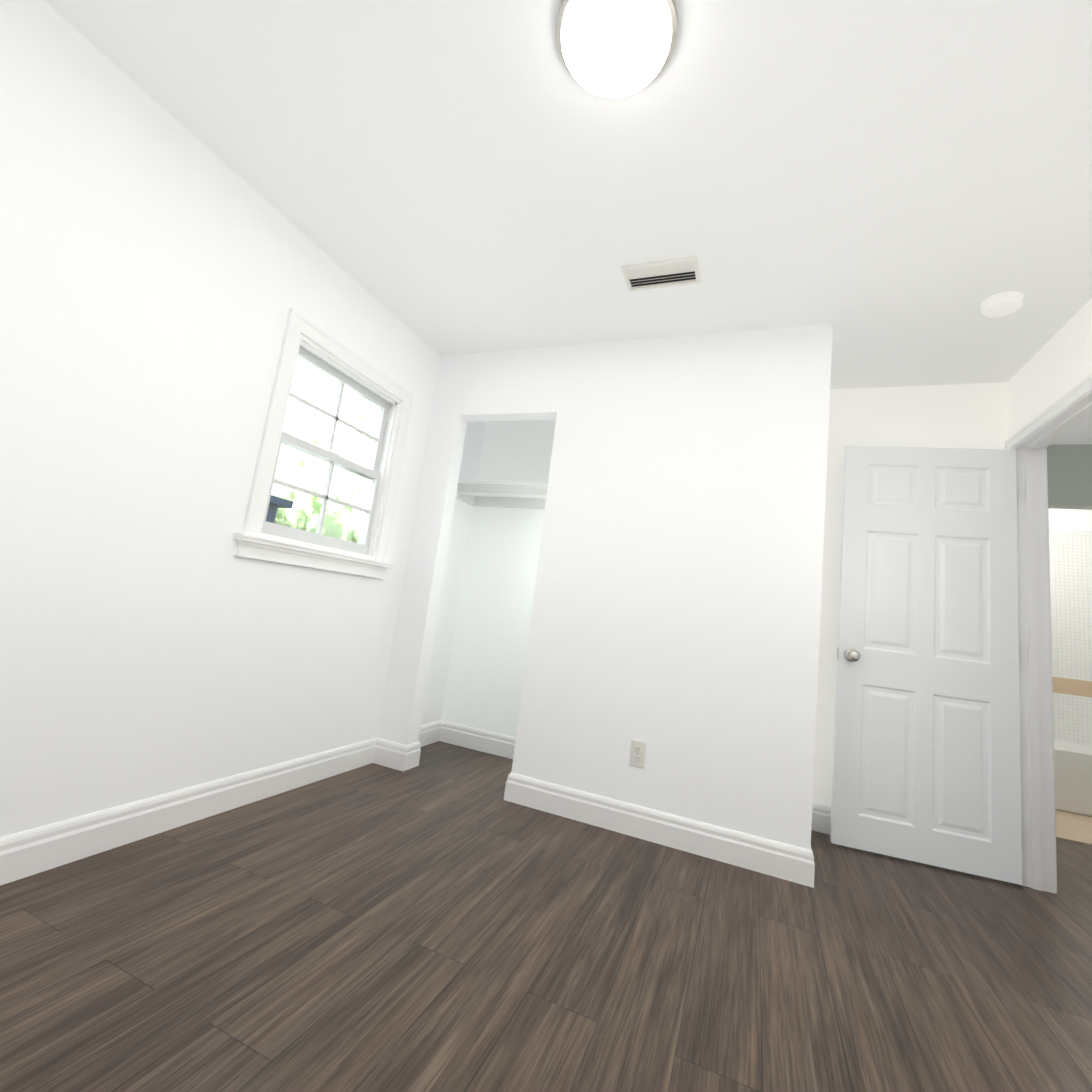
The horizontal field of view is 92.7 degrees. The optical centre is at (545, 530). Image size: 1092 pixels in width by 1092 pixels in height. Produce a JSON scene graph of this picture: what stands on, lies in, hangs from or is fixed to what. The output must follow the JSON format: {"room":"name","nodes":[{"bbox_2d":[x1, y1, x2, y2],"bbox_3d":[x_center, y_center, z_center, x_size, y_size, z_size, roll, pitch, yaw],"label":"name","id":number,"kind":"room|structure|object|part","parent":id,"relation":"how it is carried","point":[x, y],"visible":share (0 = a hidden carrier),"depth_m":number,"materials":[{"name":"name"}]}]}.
{"room":"empty bedroom","nodes":[
{"label":"empty bedroom","id":0,"kind":"room"},
{"bbox_2d":[0,0,484,836],"bbox_3d":[-1.268,-0.110,2.139,0.120,2.440,3.735,4,-9,22],"label":"wall","id":1,"kind":"structure","parent":0,"point":[162,270],"depth_m":1.77,"materials":[{"name":"paint"}]},
{"bbox_2d":[0,737,383,885],"bbox_3d":[-1.463,0.967,1.646,0.016,0.130,2.795,4,-9,22],"label":"baseboard","id":2,"kind":"structure","parent":1,"relation":"attached to","point":[27,853],"depth_m":1.85,"materials":[{"name":"paint"}]},
{"bbox_2d":[233,308,413,578],"bbox_3d":[-1.044,-0.348,2.580,0.172,1.080,0.945,4,-9,22],"label":"window","id":3,"kind":"structure","parent":1,"relation":"in","point":[253,542],"depth_m":2.54,"materials":[{"name":"paint"}]},
{"bbox_3d":[-1.081,-0.163,2.557,0.004,0.374,0.637,4,-9,22],"label":"sash glass","id":4,"kind":"part","parent":3,"relation":"part of","materials":[{"name":"clear glass"}]},
{"bbox_3d":[-1.082,-0.154,2.556,0.030,0.459,0.705,4,-9,22],"label":"window sash","id":5,"kind":"part","parent":3,"relation":"part of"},
{"bbox_3d":[-1.063,-0.568,2.633,0.004,0.387,0.637,4,-9,22],"label":"sash glass","id":6,"kind":"part","parent":3,"relation":"part of","materials":[{"name":"clear glass"}]},
{"bbox_3d":[-1.063,-0.570,2.633,0.030,0.459,0.705,4,-9,22],"label":"window sash","id":7,"kind":"part","parent":3,"relation":"part of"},
{"bbox_2d":[380,720,443,763],"bbox_3d":[-0.822,1.296,3.257,0.016,0.130,0.515,4,-9,22],"label":"baseboard","id":8,"kind":"structure","parent":1,"relation":"attached to","point":[429,733],"depth_m":2.90,"materials":[{"name":"paint"}]},
{"bbox_2d":[441,420,555,736],"bbox_3d":[0.405,0.290,3.372,2.080,2.440,0.120,4,-9,22],"label":"wall","id":9,"kind":"structure","parent":0,"point":[487,662],"depth_m":3.58,"materials":[{"name":"paint"}]},
{"bbox_2d":[440,721,515,758],"bbox_3d":[0.238,1.410,3.134,2.080,0.130,0.016,4,-9,22],"label":"baseboard","id":10,"kind":"structure","parent":9,"relation":"attached to","point":[502,745],"depth_m":3.41,"materials":[{"name":"paint"}]},
{"bbox_2d":[456,480,547,508],"bbox_3d":[0.373,-0.197,3.221,2.080,0.093,0.360,4,-9,22],"label":"closet shelf","id":11,"kind":"object","parent":9,"relation":"attached to","point":[523,495],"visible":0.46,"depth_m":3.47,"materials":[{"name":"paint"}]},
{"bbox_3d":[0.338,-0.198,3.136,2.042,0.060,0.060,4,-9,22],"label":"rod","id":12,"kind":"part","parent":11,"relation":"part of","materials":[{"name":"paint"}]},
{"bbox_2d":[0,741,1091,1091],"bbox_3d":[1.323,1.507,2.204,5.040,0.084,6.340,4,-9,22],"label":"floor","id":13,"kind":"structure","parent":0,"point":[444,917],"depth_m":1.43,"materials":[{"name":"brown wood"}]},
{"bbox_2d":[1054,739,1091,816],"bbox_3d":[3.808,1.852,4.063,1.576,0.416,0.747,4,-9,22],"label":"bathtub","id":14,"kind":"object","parent":13,"relation":"on","point":[1073,774],"visible":0.06,"depth_m":3.70,"materials":[{"name":"white ceramic"}]},
{"bbox_2d":[43,0,1091,444],"bbox_3d":[1.633,-0.972,2.588,5.040,0.100,6.340,4,-9,22],"label":"ceiling","id":15,"kind":"structure","parent":0,"point":[895,192],"depth_m":1.72,"materials":[{"name":"paint"}]},
{"bbox_2d":[556,0,677,97],"bbox_3d":[0.177,-1.248,1.345,0.310,0.094,0.310,4,-9,22],"label":"ceiling light","id":16,"kind":"object","parent":15,"relation":"attached to","point":[614,48],"visible":1,"depth_m":1.31,"materials":[{"name":"white glass"}]},
{"bbox_2d":[621,256,700,291],"bbox_3d":[0.499,-1.107,2.256,0.315,0.015,0.165,4,-9,22],"label":"ceiling vent","id":17,"kind":"object","parent":15,"relation":"in","point":[664,273],"visible":0.98,"depth_m":2.25,"materials":[{"name":"white plastic"}]},
{"bbox_2d":[980,291,1023,316],"bbox_3d":[1.889,-0.933,2.160,0.136,0.042,0.136,4,-9,22],"label":"smoke detector","id":18,"kind":"object","parent":15,"relation":"attached to","point":[1002,304],"visible":1,"depth_m":2.13,"materials":[{"name":"plastic"}]},
{"bbox_2d":[377,326,806,841],"bbox_3d":[0.160,0.164,2.755,2.080,2.440,0.110,4,-9,22],"label":"wall","id":19,"kind":"structure","parent":0,"point":[661,619],"depth_m":2.56,"materials":[{"name":"paint"}]},
{"bbox_2d":[629,740,645,767],"bbox_3d":[0.424,1.031,2.408,0.070,0.114,0.008,4,-9,22],"label":"electrical outlet","id":20,"kind":"object","parent":19,"relation":"attached to","point":[637,753],"visible":1,"depth_m":2.41,"materials":[{"name":"white plastic"}]},
{"bbox_2d":[504,772,814,887],"bbox_3d":[0.441,1.315,2.353,1.376,0.130,0.041,4,-9,22],"label":"baseboard","id":21,"kind":"structure","parent":19,"relation":"attached to","point":[777,859],"depth_m":2.29,"materials":[{"name":"paint"}]},
{"bbox_2d":[781,323,832,849],"bbox_3d":[1.282,0.284,2.621,0.110,2.440,0.725,4,-9,22],"label":"wall","id":22,"kind":"structure","parent":0,"point":[796,826],"depth_m":2.28,"materials":[{"name":"paint"}]},
{"bbox_2d":[813,382,1008,806],"bbox_3d":[1.856,0.389,2.834,1.020,2.440,0.120,4,-9,22],"label":"wall","id":23,"kind":"structure","parent":0,"point":[972,416],"depth_m":2.88,"materials":[{"name":"paint"}]},
{"bbox_2d":[812,803,830,834],"bbox_3d":[1.740,1.512,2.576,0.910,0.130,0.016,4,-9,22],"label":"baseboard","id":24,"kind":"structure","parent":23,"relation":"attached to","point":[821,814],"depth_m":2.70,"materials":[{"name":"paint"}]},
{"bbox_2d":[1008,298,1091,437],"bbox_3d":[2.179,0.317,2.107,0.120,2.440,6.340,4,-9,22],"label":"wall","id":25,"kind":"structure","parent":0,"point":[1056,367],"depth_m":2.33,"materials":[{"name":"paint"}]},
{"bbox_2d":[830,445,1021,884],"bbox_3d":[1.877,0.557,2.589,0.760,2.018,0.035,5,-9,16],"label":"door leaf","id":26,"kind":"structure","parent":25,"relation":"in","point":[926,758],"depth_m":2.56,"materials":[{"name":"paint"}]},
{"bbox_2d":[844,649,860,661],"bbox_3d":[1.554,0.636,2.664,0.066,0.066,0.171,5,-9,16],"label":"door knob","id":27,"kind":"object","parent":26,"relation":"attached to","point":[851,655],"depth_m":2.59,"materials":[{"name":"silver metal"}]},
{"bbox_2d":[1005,374,1091,893],"bbox_3d":[2.187,0.493,2.152,0.158,2.110,0.835,4,-9,22],"label":"door frame","id":28,"kind":"structure","parent":25,"relation":"attached to","point":[1037,824],"depth_m":2.44,"materials":[{"name":"paint"}]},
{"bbox_2d":[1047,444,1091,509],"bbox_3d":[3.579,0.657,3.167,1.700,2.440,0.100,4,-9,22],"label":"wall","id":29,"kind":"structure","parent":0,"point":[1069,472],"depth_m":3.39,"materials":[{"name":"paint"}]},
{"bbox_2d":[1048,508,1091,530],"bbox_3d":[4.094,0.947,4.623,1.580,2.440,0.120,4,-9,22],"label":"wall","id":30,"kind":"structure","parent":0,"point":[1071,519],"depth_m":4.57,"materials":[{"name":"paint"}]},
{"bbox_2d":[1049,529,1091,744],"bbox_3d":[4.081,0.846,4.577,1.580,1.780,0.012,4,-9,22],"label":"wall tile","id":31,"kind":"structure","parent":30,"relation":"attached to","point":[1070,556],"depth_m":4.42,"materials":[{"name":"white tile"}]},
{"label":"outside","id":32,"kind":"structure","parent":0,"visible":0},
{"bbox_2d":[271,358,379,542],"bbox_3d":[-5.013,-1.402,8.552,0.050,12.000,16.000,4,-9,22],"label":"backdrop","id":33,"kind":"structure","parent":32,"point":[317,464],"depth_m":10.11,"materials":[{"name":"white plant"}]},
{"bbox_3d":[-5.850,1.890,7.116,11.870,0.100,22.000,4,-9,22],"label":"ground","id":34,"kind":"structure","parent":32,"visible":0},
{"bbox_2d":[266,495,292,522],"bbox_3d":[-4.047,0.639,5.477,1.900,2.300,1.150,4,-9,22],"label":"house","id":35,"kind":"structure","parent":34,"relation":"on","point":[273,504],"depth_m":5.68,"materials":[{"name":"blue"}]}
]}

